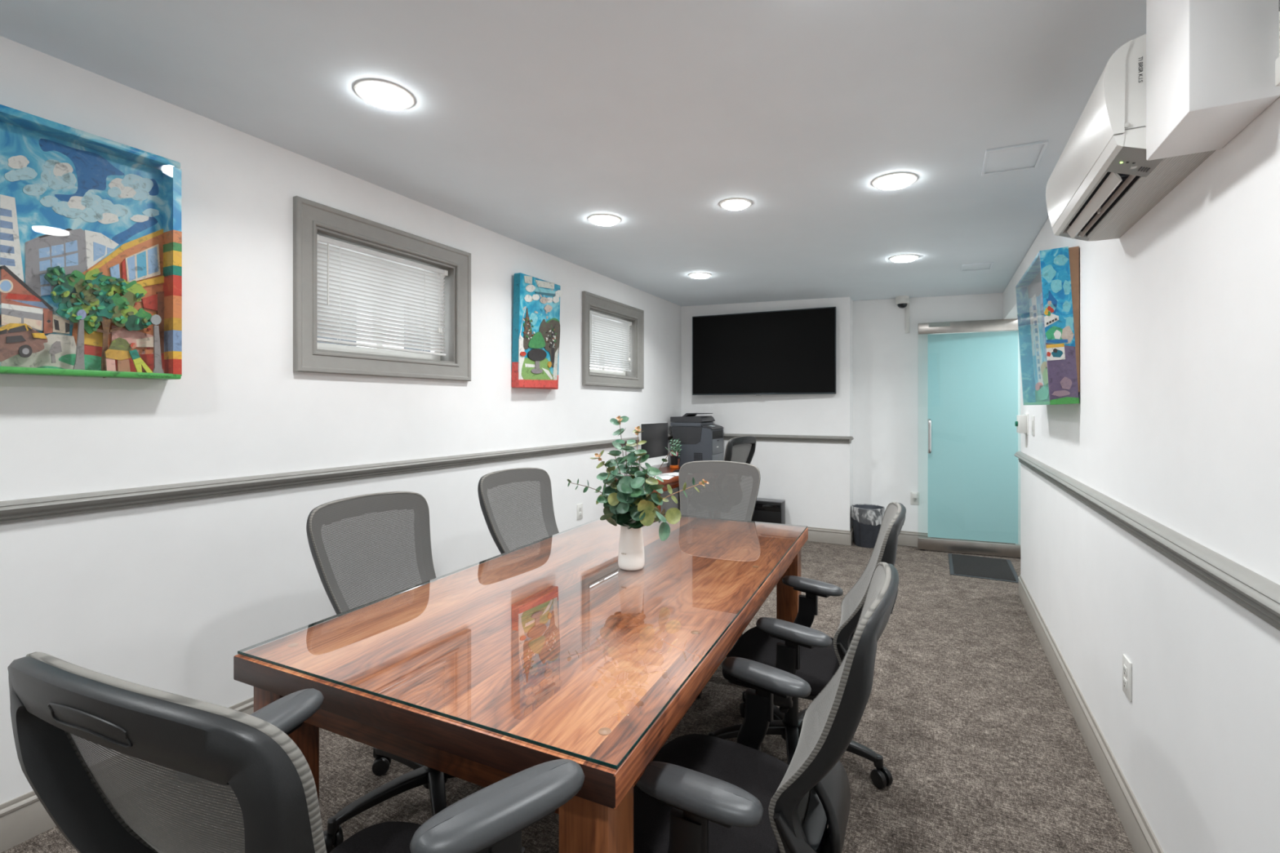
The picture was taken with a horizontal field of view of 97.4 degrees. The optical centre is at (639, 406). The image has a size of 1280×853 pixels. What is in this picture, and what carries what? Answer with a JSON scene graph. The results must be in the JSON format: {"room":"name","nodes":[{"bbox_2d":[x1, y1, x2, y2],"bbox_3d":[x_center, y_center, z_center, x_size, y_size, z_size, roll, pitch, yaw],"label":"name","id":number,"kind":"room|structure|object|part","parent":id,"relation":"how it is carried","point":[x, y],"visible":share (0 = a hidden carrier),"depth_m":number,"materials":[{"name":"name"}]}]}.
{"room":"office","nodes":[
{"label":"office","id":0,"kind":"room"},
{"bbox_2d":[0,35,681,804],"bbox_3d":[-1.315,0.113,3.221,0.170,2.534,8.130,0,0,28],"label":"wall","id":1,"kind":"structure","parent":0,"point":[163,597],"depth_m":2.34,"materials":[{"name":"paint"}]},
{"bbox_2d":[0,104,182,379],"bbox_3d":[-1.936,-0.503,1.744,0.099,0.809,0.828,0,0,28],"label":"painting","id":2,"kind":"object","parent":1,"relation":"attached to","point":[91,233],"visible":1,"depth_m":1.90,"materials":[{"name":"paint"}]},
{"bbox_3d":[-1.971,-0.502,1.762,0.020,0.760,0.775,0,0,28],"label":"sky panel","id":3,"kind":"part","parent":2,"relation":"part of","materials":[{"name":"paint"}]},
{"bbox_2d":[0,697,253,852],"bbox_3d":[-1.289,1.308,3.069,0.017,0.143,7.645,0,0,28],"label":"baseboard","id":4,"kind":"structure","parent":1,"relation":"attached to","point":[23,818],"depth_m":1.79,"materials":[{"name":"beige paint"}]},
{"bbox_2d":[0,433,673,524],"bbox_3d":[-1.279,0.329,3.064,0.040,0.070,7.645,0,0,28],"label":"trim","id":5,"kind":"structure","parent":1,"relation":"attached to","point":[48,507],"depth_m":2.33,"materials":[{"name":"grey paint"}]},
{"bbox_2d":[293,195,471,381],"bbox_3d":[-1.382,-0.555,3.056,0.200,0.792,1.078,0,0,28],"label":"window","id":6,"kind":"structure","parent":1,"relation":"in","point":[311,219],"depth_m":2.90,"materials":[{"name":"grey paint"}]},
{"bbox_3d":[-1.440,-0.555,3.086,0.035,0.566,0.852,0,0,28],"label":"sash","id":7,"kind":"part","parent":6,"relation":"part of","materials":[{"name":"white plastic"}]},
{"bbox_2d":[316,234,448,355],"bbox_3d":[-1.366,-0.565,3.040,0.056,0.517,0.830,0,0,28],"label":"blind","id":8,"kind":"object","parent":6,"relation":"attached to","point":[338,268],"visible":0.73,"depth_m":2.99,"materials":[{"name":"white plastic"}]},
{"bbox_3d":[-1.499,-0.562,2.800,0.022,0.479,0.002,0,0,28],"label":"ladder cord","id":9,"kind":"part","parent":8,"relation":"part of","materials":[{"name":"white fabric"}]},
{"bbox_3d":[-1.373,-0.319,3.042,0.026,0.014,0.820,0,-1,28],"label":"rail","id":10,"kind":"part","parent":8,"relation":"part of","materials":[{"name":"white plastic"}]},
{"bbox_3d":[-1.189,-0.629,3.342,0.004,0.335,0.022,0,0,28],"label":"pull cord","id":11,"kind":"part","parent":8,"relation":"part of","materials":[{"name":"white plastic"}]},
{"bbox_2d":[511,272,562,389],"bbox_3d":[-0.738,-0.523,4.049,0.086,0.785,0.488,0,0,28],"label":"painting","id":12,"kind":"object","parent":1,"relation":"attached to","point":[536,301],"visible":1,"depth_m":3.98,"materials":[{"name":"paint"}]},
{"bbox_2d":[577,503,582,519],"bbox_3d":[-0.491,0.857,4.603,0.010,0.124,0.078,0,0,28],"label":"wall outlet","id":13,"kind":"object","parent":1,"relation":"attached to","point":[580,507],"visible":1,"depth_m":4.60,"materials":[{"name":"white plastic"}]},
{"bbox_2d":[582,290,644,388],"bbox_3d":[-0.294,-0.566,5.139,0.200,0.774,1.058,0,0,28],"label":"window","id":14,"kind":"structure","parent":1,"relation":"in","point":[634,379],"depth_m":5.12,"materials":[{"name":"grey paint"}]},
{"bbox_3d":[-0.351,-0.566,5.169,0.035,0.548,0.832,0,0,28],"label":"sash","id":15,"kind":"part","parent":14,"relation":"part of","materials":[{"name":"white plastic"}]},
{"bbox_2d":[590,311,631,372],"bbox_3d":[-0.277,-0.583,5.122,0.056,0.484,0.810,0,0,28],"label":"blind","id":16,"kind":"object","parent":14,"relation":"attached to","point":[609,335],"visible":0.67,"depth_m":5.13,"materials":[{"name":"white plastic"}]},
{"bbox_3d":[-0.284,-0.347,5.125,0.026,0.014,0.800,0,0,28],"label":"rail","id":17,"kind":"part","parent":16,"relation":"part of","materials":[{"name":"white plastic"}]},
{"bbox_2d":[1,537,1134,852],"bbox_3d":[1.214,1.410,3.078,4.800,0.060,10.220,0,0,28],"label":"floor","id":18,"kind":"structure","parent":0,"point":[983,748],"depth_m":2.31,"materials":[{"name":"carpet"}]},
{"bbox_2d":[7,652,584,852],"bbox_3d":[-0.453,0.832,0.930,0.696,1.095,0.746,0,0,22],"label":"office chair","id":19,"kind":"object","parent":18,"relation":"on","point":[53,700],"visible":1,"depth_m":0.63,"materials":[{"name":"black plastic"}]},
{"bbox_3d":[-0.528,0.592,0.697,0.481,0.610,0.212,0,0,22],"label":"backrest","id":20,"kind":"part","parent":19,"relation":"part of","materials":[{"name":"grey fabric"}]},
{"bbox_3d":[-0.534,0.592,0.683,0.482,0.610,0.233,0,0,22],"label":"backrest frame","id":21,"kind":"part","parent":19,"relation":"part of","materials":[{"name":"black plastic"}]},
{"bbox_2d":[328,821,487,852],"bbox_3d":[-0.419,0.923,0.973,0.496,0.086,0.464,0,0,22],"label":"seat cushion","id":22,"kind":"object","parent":19,"relation":"on","point":[393,837],"depth_m":1.15,"materials":[{"name":"black fabric"}]},
{"bbox_3d":[-0.248,0.854,0.882,0.205,0.316,0.080,0,0,22],"label":"armrest","id":23,"kind":"part","parent":19,"relation":"part of","materials":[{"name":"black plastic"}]},
{"bbox_2d":[306,491,454,852],"bbox_3d":[-0.767,0.858,1.988,0.722,1.044,0.680,0,0,31],"label":"office chair","id":24,"kind":"object","parent":18,"relation":"on","point":[325,514],"visible":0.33,"depth_m":2.05,"materials":[{"name":"grey fabric"}]},
{"bbox_3d":[-0.966,0.643,2.108,0.233,0.610,0.482,0,0,30],"label":"backrest frame","id":25,"kind":"part","parent":24,"relation":"part of","materials":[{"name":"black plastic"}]},
{"bbox_3d":[-0.953,0.643,2.101,0.212,0.610,0.481,0,0,30],"label":"backrest","id":26,"kind":"part","parent":24,"relation":"part of","materials":[{"name":"grey fabric"}]},
{"bbox_3d":[-0.641,1.281,1.794,0.054,0.069,0.313,0,0,-24],"label":"leg","id":27,"kind":"part","parent":24,"relation":"part of","materials":[{"name":"black plastic"}]},
{"bbox_3d":[-0.534,1.281,1.977,0.313,0.069,0.054,0,0,-6],"label":"leg","id":28,"kind":"part","parent":24,"relation":"part of","materials":[{"name":"black plastic"}]},
{"bbox_2d":[477,467,559,554],"bbox_3d":[-0.408,0.853,2.772,0.715,1.054,0.702,0,0,34],"label":"office chair","id":29,"kind":"object","parent":18,"relation":"on","point":[492,481],"visible":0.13,"depth_m":2.90,"materials":[{"name":"black plastic"}]},
{"bbox_2d":[233,527,808,852],"bbox_3d":[-0.075,1.000,2.147,1.074,0.760,2.145,0,0,25],"label":"meeting table","id":30,"kind":"object","parent":18,"relation":"on","point":[556,666],"visible":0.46,"depth_m":1.33,"materials":[{"name":"brown wood"}]},
{"bbox_3d":[-0.905,1.030,1.441,0.105,0.699,0.105,0,0,25],"label":"leg","id":31,"kind":"part","parent":30,"relation":"part of","materials":[{"name":"brown wood"}]},
{"bbox_2d":[237,513,807,769],"bbox_3d":[-0.075,0.616,2.147,1.069,0.009,2.127,0,0,25],"label":"glass tabletop","id":32,"kind":"object","parent":30,"relation":"on","point":[697,550],"visible":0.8,"depth_m":2.20,"materials":[{"name":"clear glass"}]},
{"bbox_2d":[617,519,644,570],"bbox_3d":[-0.033,0.506,2.138,0.101,0.210,0.102,0,0,28],"label":"vase","id":33,"kind":"object","parent":32,"relation":"on","point":[631,557],"visible":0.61,"depth_m":2.10,"materials":[{"name":"white ceramic"}]},
{"bbox_2d":[567,415,708,541],"bbox_3d":[-0.014,0.262,2.111,0.480,0.457,0.287,0,0,28],"label":"plant","id":34,"kind":"object","parent":33,"relation":"in","point":[626,499],"visible":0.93,"depth_m":2.08,"materials":[{"name":"green plant"}]},
{"bbox_3d":[-0.081,1.030,1.058,0.105,0.699,0.105,0,0,25],"label":"leg","id":35,"kind":"part","parent":30,"relation":"part of","materials":[{"name":"brown wood"}]},
{"bbox_3d":[0.755,1.030,2.853,0.105,0.699,0.105,0,0,25],"label":"leg","id":36,"kind":"part","parent":30,"relation":"part of","materials":[{"name":"brown wood"}]},
{"bbox_2d":[614,466,715,518],"bbox_3d":[0.325,1.010,5.596,0.480,0.740,1.620,0,0,28],"label":"desk","id":37,"kind":"object","parent":18,"relation":"on","point":[673,482],"visible":0.03,"depth_m":5.10,"materials":[{"name":"brown wood"}]},
{"bbox_2d":[639,422,668,477],"bbox_3d":[0.135,0.395,5.222,0.200,0.490,0.530,0,0,30],"label":"desktop computer","id":38,"kind":"object","parent":37,"relation":"on","point":[655,434],"visible":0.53,"depth_m":5.20,"materials":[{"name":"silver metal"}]},
{"bbox_3d":[0.139,1.028,4.830,0.060,0.705,0.060,0,0,28],"label":"leg","id":39,"kind":"part","parent":37,"relation":"part of","materials":[{"name":"brown wood"}]},
{"bbox_2d":[653,475,674,479],"bbox_3d":[0.191,0.639,5.114,0.210,0.002,0.290,0,0,16],"label":"paper sheet","id":40,"kind":"object","parent":37,"relation":"on","point":[667,477],"visible":0.5,"depth_m":5.11,"materials":[{"name":"white paper"}]},
{"bbox_2d":[662,472,679,476],"bbox_3d":[0.347,0.639,5.348,0.290,0.002,0.210,0,0,-42],"label":"paper sheet","id":41,"kind":"object","parent":37,"relation":"on","point":[674,474],"visible":0.43,"depth_m":5.36,"materials":[{"name":"white paper"}]},
{"bbox_2d":[669,455,678,468],"bbox_3d":[0.356,0.575,5.862,0.094,0.130,0.094,0,0,28],"label":"pen cup","id":42,"kind":"object","parent":37,"relation":"on","point":[673,460],"visible":0.99,"depth_m":5.83,"materials":[{"name":"black plastic"}]},
{"bbox_2d":[669,439,681,467],"bbox_3d":[0.373,0.488,5.939,0.127,0.303,0.116,0,0,-17],"label":"potted plant","id":43,"kind":"object","parent":37,"relation":"on","point":[675,448],"visible":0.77,"depth_m":5.93,"materials":[{"name":"green plant"}]},
{"bbox_2d":[670,413,724,466],"bbox_3d":[0.623,0.353,6.099,0.472,0.570,0.382,0,0,28],"label":"printer","id":44,"kind":"object","parent":37,"relation":"on","point":[700,439],"visible":0.91,"depth_m":5.95,"materials":[{"name":"grey plastic"}]},
{"bbox_2d":[682,413,712,416],"bbox_3d":[0.627,0.086,6.104,0.255,0.036,0.270,0,0,28],"label":"paper tray","id":45,"kind":"object","parent":44,"relation":"on","point":[686,414],"depth_m":6.03,"materials":[{"name":"grey plastic"}]},
{"bbox_3d":[0.780,0.214,6.024,0.121,0.048,0.362,0,0,28],"label":"control panel","id":46,"kind":"part","parent":44,"relation":"part of","materials":[{"name":"grey plastic"}]},
{"bbox_3d":[0.831,0.566,6.002,0.009,0.128,0.338,0,0,28],"label":"paper drawer","id":47,"kind":"part","parent":44,"relation":"part of","materials":[{"name":"grey plastic"}]},
{"bbox_2d":[678,460,760,698],"bbox_3d":[0.349,0.850,3.007,0.661,1.060,0.745,0,0,19],"label":"office chair","id":48,"kind":"object","parent":18,"relation":"on","point":[715,468],"visible":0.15,"depth_m":3.28,"materials":[{"name":"grey fabric"}]},
{"bbox_3d":[0.434,0.627,3.231,0.481,0.610,0.212,0,0,23],"label":"backrest","id":49,"kind":"part","parent":48,"relation":"part of","materials":[{"name":"grey fabric"}]},
{"bbox_3d":[0.440,0.627,3.245,0.482,0.610,0.233,0,0,23],"label":"backrest frame","id":50,"kind":"part","parent":48,"relation":"part of","materials":[{"name":"black plastic"}]},
{"bbox_2d":[688,435,755,512],"bbox_3d":[0.726,0.828,5.515,0.658,1.104,0.755,0,0,-40],"label":"office chair","id":51,"kind":"object","parent":18,"relation":"on","point":[750,441],"visible":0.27,"depth_m":5.30,"materials":[{"name":"grey fabric"}]},
{"bbox_3d":[0.578,0.885,5.386,0.100,0.237,0.204,0,0,41],"label":"armrest","id":52,"kind":"part","parent":51,"relation":"part of","materials":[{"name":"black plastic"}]},
{"bbox_3d":[0.915,0.583,5.344,0.233,0.610,0.482,0,0,41],"label":"backrest frame","id":53,"kind":"part","parent":51,"relation":"part of","materials":[{"name":"black plastic"}]},
{"bbox_3d":[0.904,0.583,5.354,0.212,0.610,0.481,0,0,41],"label":"backrest","id":54,"kind":"part","parent":51,"relation":"part of","materials":[{"name":"grey fabric"}]},
{"bbox_2d":[633,561,898,852],"bbox_3d":[0.232,0.876,1.401,0.746,1.002,0.664,0,0,27],"label":"office chair","id":55,"kind":"object","parent":18,"relation":"on","point":[700,793],"visible":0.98,"depth_m":1.24,"materials":[{"name":"black plastic"}]},
{"bbox_3d":[0.122,0.969,1.232,0.100,0.267,0.204,0,0,27],"label":"armrest","id":56,"kind":"part","parent":55,"relation":"part of","materials":[{"name":"black plastic"}]},
{"bbox_2d":[633,733,809,852],"bbox_3d":[0.181,1.014,1.417,0.464,0.086,0.496,0,0,27],"label":"seat cushion","id":57,"kind":"object","parent":55,"relation":"on","point":[760,774],"depth_m":1.45,"materials":[{"name":"black fabric"}]},
{"bbox_3d":[0.295,0.969,1.574,0.100,0.267,0.204,0,0,27],"label":"armrest","id":58,"kind":"part","parent":55,"relation":"part of","materials":[{"name":"black plastic"}]},
{"bbox_3d":[0.446,0.683,1.284,0.212,0.610,0.481,0,0,27],"label":"backrest","id":59,"kind":"part","parent":55,"relation":"part of","materials":[{"name":"grey"}]},
{"bbox_3d":[0.459,0.683,1.277,0.233,0.610,0.482,0,0,27],"label":"backrest frame","id":60,"kind":"part","parent":55,"relation":"part of","materials":[{"name":"black plastic"}]},
{"bbox_2d":[751,497,785,524],"bbox_3d":[1.331,1.173,5.837,0.311,0.414,0.200,0,0,28],"label":"heater","id":61,"kind":"object","parent":18,"relation":"on","point":[766,510],"visible":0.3,"depth_m":5.76,"materials":[{"name":"black metal"}]},
{"bbox_2d":[707,502,906,789],"bbox_3d":[0.645,0.873,2.206,0.714,1.010,0.696,0,0,24],"label":"office chair","id":62,"kind":"object","parent":18,"relation":"on","point":[802,651],"visible":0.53,"depth_m":2.12,"materials":[{"name":"black plastic"}]},
{"bbox_3d":[0.420,1.281,2.210,0.313,0.069,0.054,0,0,-5],"label":"leg","id":63,"kind":"part","parent":62,"relation":"part of","materials":[{"name":"black plastic"}]},
{"bbox_3d":[0.529,1.281,2.392,0.054,0.069,0.313,0,0,-23],"label":"leg","id":64,"kind":"part","parent":62,"relation":"part of","materials":[{"name":"black plastic"}]},
{"bbox_2d":[722,626,839,695],"bbox_3d":[0.583,1.006,2.233,0.464,0.086,0.496,0,0,24],"label":"seat cushion","id":65,"kind":"object","parent":62,"relation":"on","point":[818,665],"depth_m":2.18,"materials":[{"name":"black fabric"}]},
{"bbox_3d":[0.534,0.964,2.045,0.100,0.263,0.204,0,0,24],"label":"armrest","id":66,"kind":"part","parent":62,"relation":"part of","materials":[{"name":"black plastic"}]},
{"bbox_3d":[0.688,0.964,2.396,0.100,0.263,0.204,0,0,24],"label":"armrest","id":67,"kind":"part","parent":62,"relation":"part of","materials":[{"name":"black plastic"}]},
{"bbox_3d":[0.854,0.675,2.114,0.212,0.610,0.481,0,0,24],"label":"backrest","id":68,"kind":"part","parent":62,"relation":"part of","materials":[{"name":"grey"}]},
{"bbox_3d":[0.868,0.675,2.108,0.233,0.610,0.482,0,0,24],"label":"backrest frame","id":69,"kind":"part","parent":62,"relation":"part of","materials":[{"name":"black plastic"}]},
{"bbox_2d":[852,504,884,548],"bbox_3d":[2.275,1.189,5.615,0.306,0.382,0.306,0,0,28],"label":"waste bin","id":70,"kind":"object","parent":18,"relation":"on","point":[865,533],"visible":0.88,"depth_m":5.50,"materials":[{"name":"black plastic"}]},
{"bbox_2d":[851,503,884,525],"bbox_3d":[2.275,1.073,5.614,0.318,0.163,0.319,0,0,28],"label":"liner","id":71,"kind":"object","parent":70,"relation":"in","point":[855,508],"visible":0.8,"depth_m":5.48,"materials":[{"name":"white"}]},
{"bbox_2d":[947,553,1018,582],"bbox_3d":[2.936,1.375,4.838,0.488,0.009,0.745,0,0,28],"label":"door mat","id":72,"kind":"object","parent":18,"relation":"on","point":[975,566],"visible":0.95,"depth_m":4.79,"materials":[{"name":"grey rubber"}]},
{"bbox_2d":[0,0,1146,306],"bbox_3d":[0.733,-1.137,2.128,4.673,0.240,8.050,0,0,28],"label":"ceiling","id":73,"kind":"structure","parent":0,"point":[527,121],"depth_m":2.08,"materials":[{"name":"paint"}]},
{"bbox_2d":[354,79,414,110],"bbox_3d":[-0.923,-1.119,2.035,0.200,0.021,0.200,2,1,28],"label":"recessed light","id":74,"kind":"object","parent":73,"relation":"in","point":[382,94],"visible":1,"depth_m":2.01,"materials":[{"name":"white plastic"}]},
{"bbox_2d":[587,213,621,226],"bbox_3d":[-0.215,-1.119,3.389,0.200,0.021,0.200,2,1,28],"label":"recessed light","id":75,"kind":"object","parent":73,"relation":"in","point":[602,220],"visible":1,"depth_m":3.35,"materials":[{"name":"white plastic"}]},
{"bbox_2d":[688,272,711,279],"bbox_3d":[0.513,-1.120,4.821,0.200,0.021,0.200,2,1,28],"label":"recessed light","id":76,"kind":"object","parent":73,"relation":"in","point":[694,275],"visible":1,"depth_m":4.78,"materials":[{"name":"white plastic"}]},
{"bbox_2d":[719,197,751,210],"bbox_3d":[0.520,-1.095,3.061,0.176,0.020,0.176,2,1,28],"label":"recessed light","id":77,"kind":"object","parent":73,"relation":"in","point":[733,204],"visible":1,"depth_m":3.03,"materials":[{"name":"white plastic"}]},
{"bbox_2d":[871,172,917,190],"bbox_3d":[1.216,-1.071,2.690,0.200,0.021,0.200,2,1,28],"label":"recessed light","id":78,"kind":"object","parent":73,"relation":"in","point":[896,180],"visible":1,"depth_m":2.66,"materials":[{"name":"white plastic"}]},
{"bbox_2d":[895,295,909,308],"bbox_3d":[2.588,-1.029,5.548,0.124,0.113,0.124,0,0,28],"label":"security camera","id":79,"kind":"object","parent":73,"relation":"attached to","point":[901,301],"visible":1,"depth_m":5.51,"materials":[{"name":"white plastic"}]},
{"bbox_2d":[888,253,919,262],"bbox_3d":[1.915,-1.072,4.085,0.200,0.021,0.200,2,1,28],"label":"recessed light","id":80,"kind":"object","parent":73,"relation":"in","point":[908,257],"visible":1,"depth_m":4.05,"materials":[{"name":"white plastic"}]},
{"bbox_2d":[960,262,993,271],"bbox_3d":[2.559,-1.063,4.275,0.202,0.011,0.212,2,1,28],"label":"access hatch","id":81,"kind":"object","parent":73,"relation":"attached to","point":[978,266],"visible":1,"depth_m":4.27,"materials":[{"name":"paint"}]},
{"bbox_2d":[981,140,1048,176],"bbox_3d":[1.598,-1.062,2.414,0.212,0.011,0.275,2,1,28],"label":"access hatch","id":82,"kind":"object","parent":73,"relation":"attached to","point":[1028,156],"visible":1,"depth_m":2.40,"materials":[{"name":"paint"}]},
{"bbox_2d":[681,297,853,530],"bbox_3d":[1.341,0.114,6.146,1.828,2.533,0.245,0,0,28],"label":"wall","id":83,"kind":"structure","parent":0,"point":[815,480],"depth_m":5.85,"materials":[{"name":"paint"}]},
{"bbox_2d":[692,306,835,395],"bbox_3d":[1.287,-0.561,5.976,1.514,0.882,0.094,0,0,24],"label":"television","id":84,"kind":"object","parent":83,"relation":"attached to","point":[792,351],"visible":1,"depth_m":5.91,"materials":[{"name":"black plastic"}]},
{"bbox_2d":[688,515,849,545],"bbox_3d":[1.280,1.308,6.030,1.828,0.143,0.017,0,0,28],"label":"baseboard","id":85,"kind":"structure","parent":83,"relation":"attached to","point":[815,534],"depth_m":5.69,"materials":[{"name":"beige paint"}]},
{"bbox_2d":[723,433,853,443],"bbox_3d":[1.315,0.329,6.015,1.824,0.070,0.070,0,0,28],"label":"trim","id":86,"kind":"structure","parent":83,"relation":"attached to","point":[775,437],"depth_m":5.83,"materials":[{"name":"grey paint"}]},
{"bbox_2d":[849,526,853,545],"bbox_3d":[2.151,1.308,5.703,0.017,0.143,0.245,0,0,28],"label":"baseboard","id":87,"kind":"structure","parent":83,"relation":"attached to","point":[851,532],"depth_m":5.64,"materials":[{"name":"beige paint"}]},
{"bbox_2d":[853,293,1020,545],"bbox_3d":[3.452,0.141,5.248,2.745,2.478,0.120,0,0,28],"label":"wall","id":88,"kind":"structure","parent":0,"point":[891,364],"depth_m":5.64,"materials":[{"name":"paint"}]},
{"bbox_2d":[905,302,909,333],"bbox_3d":[2.658,-0.893,5.587,0.038,0.323,0.014,0,0,28],"label":"cable cover","id":89,"kind":"object","parent":88,"relation":"attached to","point":[907,308],"visible":0.73,"depth_m":5.58,"materials":[{"name":"white plastic"}]},
{"bbox_2d":[897,530,930,546],"bbox_3d":[2.521,1.308,5.657,0.717,0.143,0.017,0,0,28],"label":"baseboard","id":90,"kind":"structure","parent":88,"relation":"attached to","point":[904,538],"depth_m":5.57,"materials":[{"name":"beige paint"}]},
{"bbox_2d":[910,492,919,505],"bbox_3d":[2.717,0.905,5.559,0.078,0.124,0.010,0,0,28],"label":"wall outlet","id":91,"kind":"object","parent":88,"relation":"attached to","point":[913,501],"visible":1,"depth_m":5.56,"materials":[{"name":"white plastic"}]},
{"bbox_2d":[912,493,916,498],"bbox_3d":[2.704,0.874,5.539,0.040,0.050,0.042,0,0,28],"label":"plug adapter","id":92,"kind":"object","parent":91,"relation":"attached to","point":[914,495],"visible":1,"depth_m":5.52,"materials":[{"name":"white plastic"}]},
{"bbox_2d":[917,319,1020,557],"bbox_3d":[3.081,0.288,5.243,0.880,2.184,0.098,0,0,21],"label":"door","id":93,"kind":"structure","parent":88,"relation":"in","point":[973,376],"depth_m":5.26,"materials":[{"name":"teal glass"}]},
{"bbox_3d":[2.756,0.281,5.354,0.030,0.337,0.070,0,0,21],"label":"handle","id":94,"kind":"part","parent":93,"relation":"part of","materials":[{"name":"silver metal"}]},
{"bbox_3d":[2.842,-0.781,5.339,0.180,0.042,0.006,0,0,21],"label":"lock plate","id":95,"kind":"part","parent":93,"relation":"part of","materials":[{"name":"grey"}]},
{"bbox_3d":[3.091,-0.752,5.268,0.878,0.104,0.044,0,0,21],"label":"rail","id":96,"kind":"part","parent":93,"relation":"part of","materials":[{"name":"metal"}]},
{"bbox_3d":[3.091,1.315,5.269,0.880,0.106,0.044,0,0,21],"label":"rail","id":97,"kind":"part","parent":93,"relation":"part of","materials":[{"name":"metal"}]},
{"bbox_2d":[930,330,1010,334],"bbox_3d":[3.749,0.080,6.340,1.870,2.600,2.090,0,0,28],"label":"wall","id":98,"kind":"structure","parent":0,"point":[1002,331],"depth_m":7.15,"materials":[{"name":"paint"}]},
{"bbox_2d":[1002,96,1279,852],"bbox_3d":[1.566,0.162,1.647,0.120,2.436,8.010,0,0,28],"label":"wall","id":99,"kind":"structure","parent":0,"point":[1175,420],"depth_m":1.46,"materials":[{"name":"paint"}]},
{"bbox_2d":[1014,413,1028,447],"bbox_3d":[2.630,0.164,3.884,0.068,0.232,0.150,0,0,28],"label":"box","id":100,"kind":"object","parent":99,"relation":"attached to","point":[1021,423],"visible":1,"depth_m":3.83,"materials":[{"name":"white plastic"}]},
{"bbox_2d":[1031,415,1034,435],"bbox_3d":[2.516,0.120,3.604,0.010,0.125,0.080,0,0,28],"label":"light switch","id":101,"kind":"object","parent":99,"relation":"attached to","point":[1033,416],"visible":1,"depth_m":3.58,"materials":[{"name":"white plastic"}]},
{"bbox_2d":[1015,246,1079,404],"bbox_3d":[2.046,-0.356,2.854,0.147,0.695,0.846,0,0,28],"label":"painting","id":102,"kind":"object","parent":99,"relation":"attached to","point":[1047,294],"visible":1,"depth_m":2.50,"materials":[{"name":"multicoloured paint"}]},
{"bbox_2d":[1040,246,1079,404],"bbox_3d":[1.851,-0.356,2.482,0.104,0.690,0.006,-4,-2,28],"label":"picture","id":103,"kind":"object","parent":102,"relation":"attached to","point":[1060,314],"depth_m":2.48,"materials":[{"name":"paint"}]},
{"bbox_2d":[1017,574,1164,852],"bbox_3d":[1.250,1.308,1.190,0.017,0.143,6.668,0,0,28],"label":"baseboard","id":104,"kind":"structure","parent":99,"relation":"attached to","point":[1142,838],"depth_m":2.15,"materials":[{"name":"beige paint"}]},
{"bbox_2d":[1122,653,1131,701],"bbox_3d":[1.598,0.888,1.848,0.010,0.124,0.078,0,0,28],"label":"wall outlet","id":105,"kind":"object","parent":99,"relation":"attached to","point":[1126,664],"visible":1,"depth_m":1.84,"materials":[{"name":"white plastic"}]},
{"bbox_2d":[1123,664,1127,676],"bbox_3d":[1.596,0.867,1.849,0.004,0.030,0.034,0,0,28],"label":"receptacle","id":106,"kind":"object","parent":105,"relation":"attached to","point":[1125,666],"depth_m":1.84,"materials":[{"name":"white plastic"}]},
{"bbox_2d":[1123,676,1127,689],"bbox_3d":[1.596,0.909,1.849,0.004,0.030,0.034,0,0,28],"label":"receptacle","id":107,"kind":"object","parent":105,"relation":"attached to","point":[1125,678],"depth_m":1.84,"materials":[{"name":"white plastic"}]},
{"bbox_2d":[1045,33,1215,240],"bbox_3d":[1.376,-0.725,1.637,0.208,0.290,0.787,0,0,28],"label":"air conditioner","id":108,"kind":"object","parent":99,"relation":"attached to","point":[1103,182],"visible":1,"depth_m":1.47,"materials":[{"name":"white plastic"}]},
{"bbox_3d":[1.308,-0.751,1.673,0.052,0.214,0.786,0,0,28],"label":"panel","id":109,"kind":"part","parent":108,"relation":"part of","materials":[{"name":"white plastic"}]},
{"bbox_2d":[1088,150,1215,240],"bbox_3d":[1.430,-0.593,1.611,0.087,0.026,0.780,0,0,28],"label":"grille","id":110,"kind":"object","parent":108,"relation":"attached to","point":[1162,175],"depth_m":1.54,"materials":[{"name":"white plastic"}]},
{"bbox_2d":[1013,451,1279,631],"bbox_3d":[1.242,0.367,1.199,0.040,0.077,6.675,0,0,28],"label":"trim","id":111,"kind":"structure","parent":99,"relation":"attached to","point":[1255,593],"depth_m":1.37,"materials":[{"name":"grey paint"}]},
{"bbox_2d":[1146,0,1279,160],"bbox_3d":[1.175,-0.820,1.167,0.129,0.500,0.248,0,0,28],"label":"wall","id":112,"kind":"structure","parent":0,"point":[1211,64],"depth_m":1.08,"materials":[{"name":"paint"}]},
{"label":"outside","id":113,"kind":"structure","parent":0,"visible":0},
{"bbox_3d":[-3.817,0.430,5.380,6.250,0.100,14.000,0,0,28],"label":"ground","id":114,"kind":"structure","parent":113,"visible":0},
{"bbox_2d":[316,286,430,351],"bbox_3d":[-4.889,-2.120,5.941,0.230,5.000,14.000,0,0,28],"label":"wall","id":115,"kind":"structure","parent":114,"relation":"on","point":[346,286],"depth_m":7.81,"materials":[{"name":"grey"}]}
]}

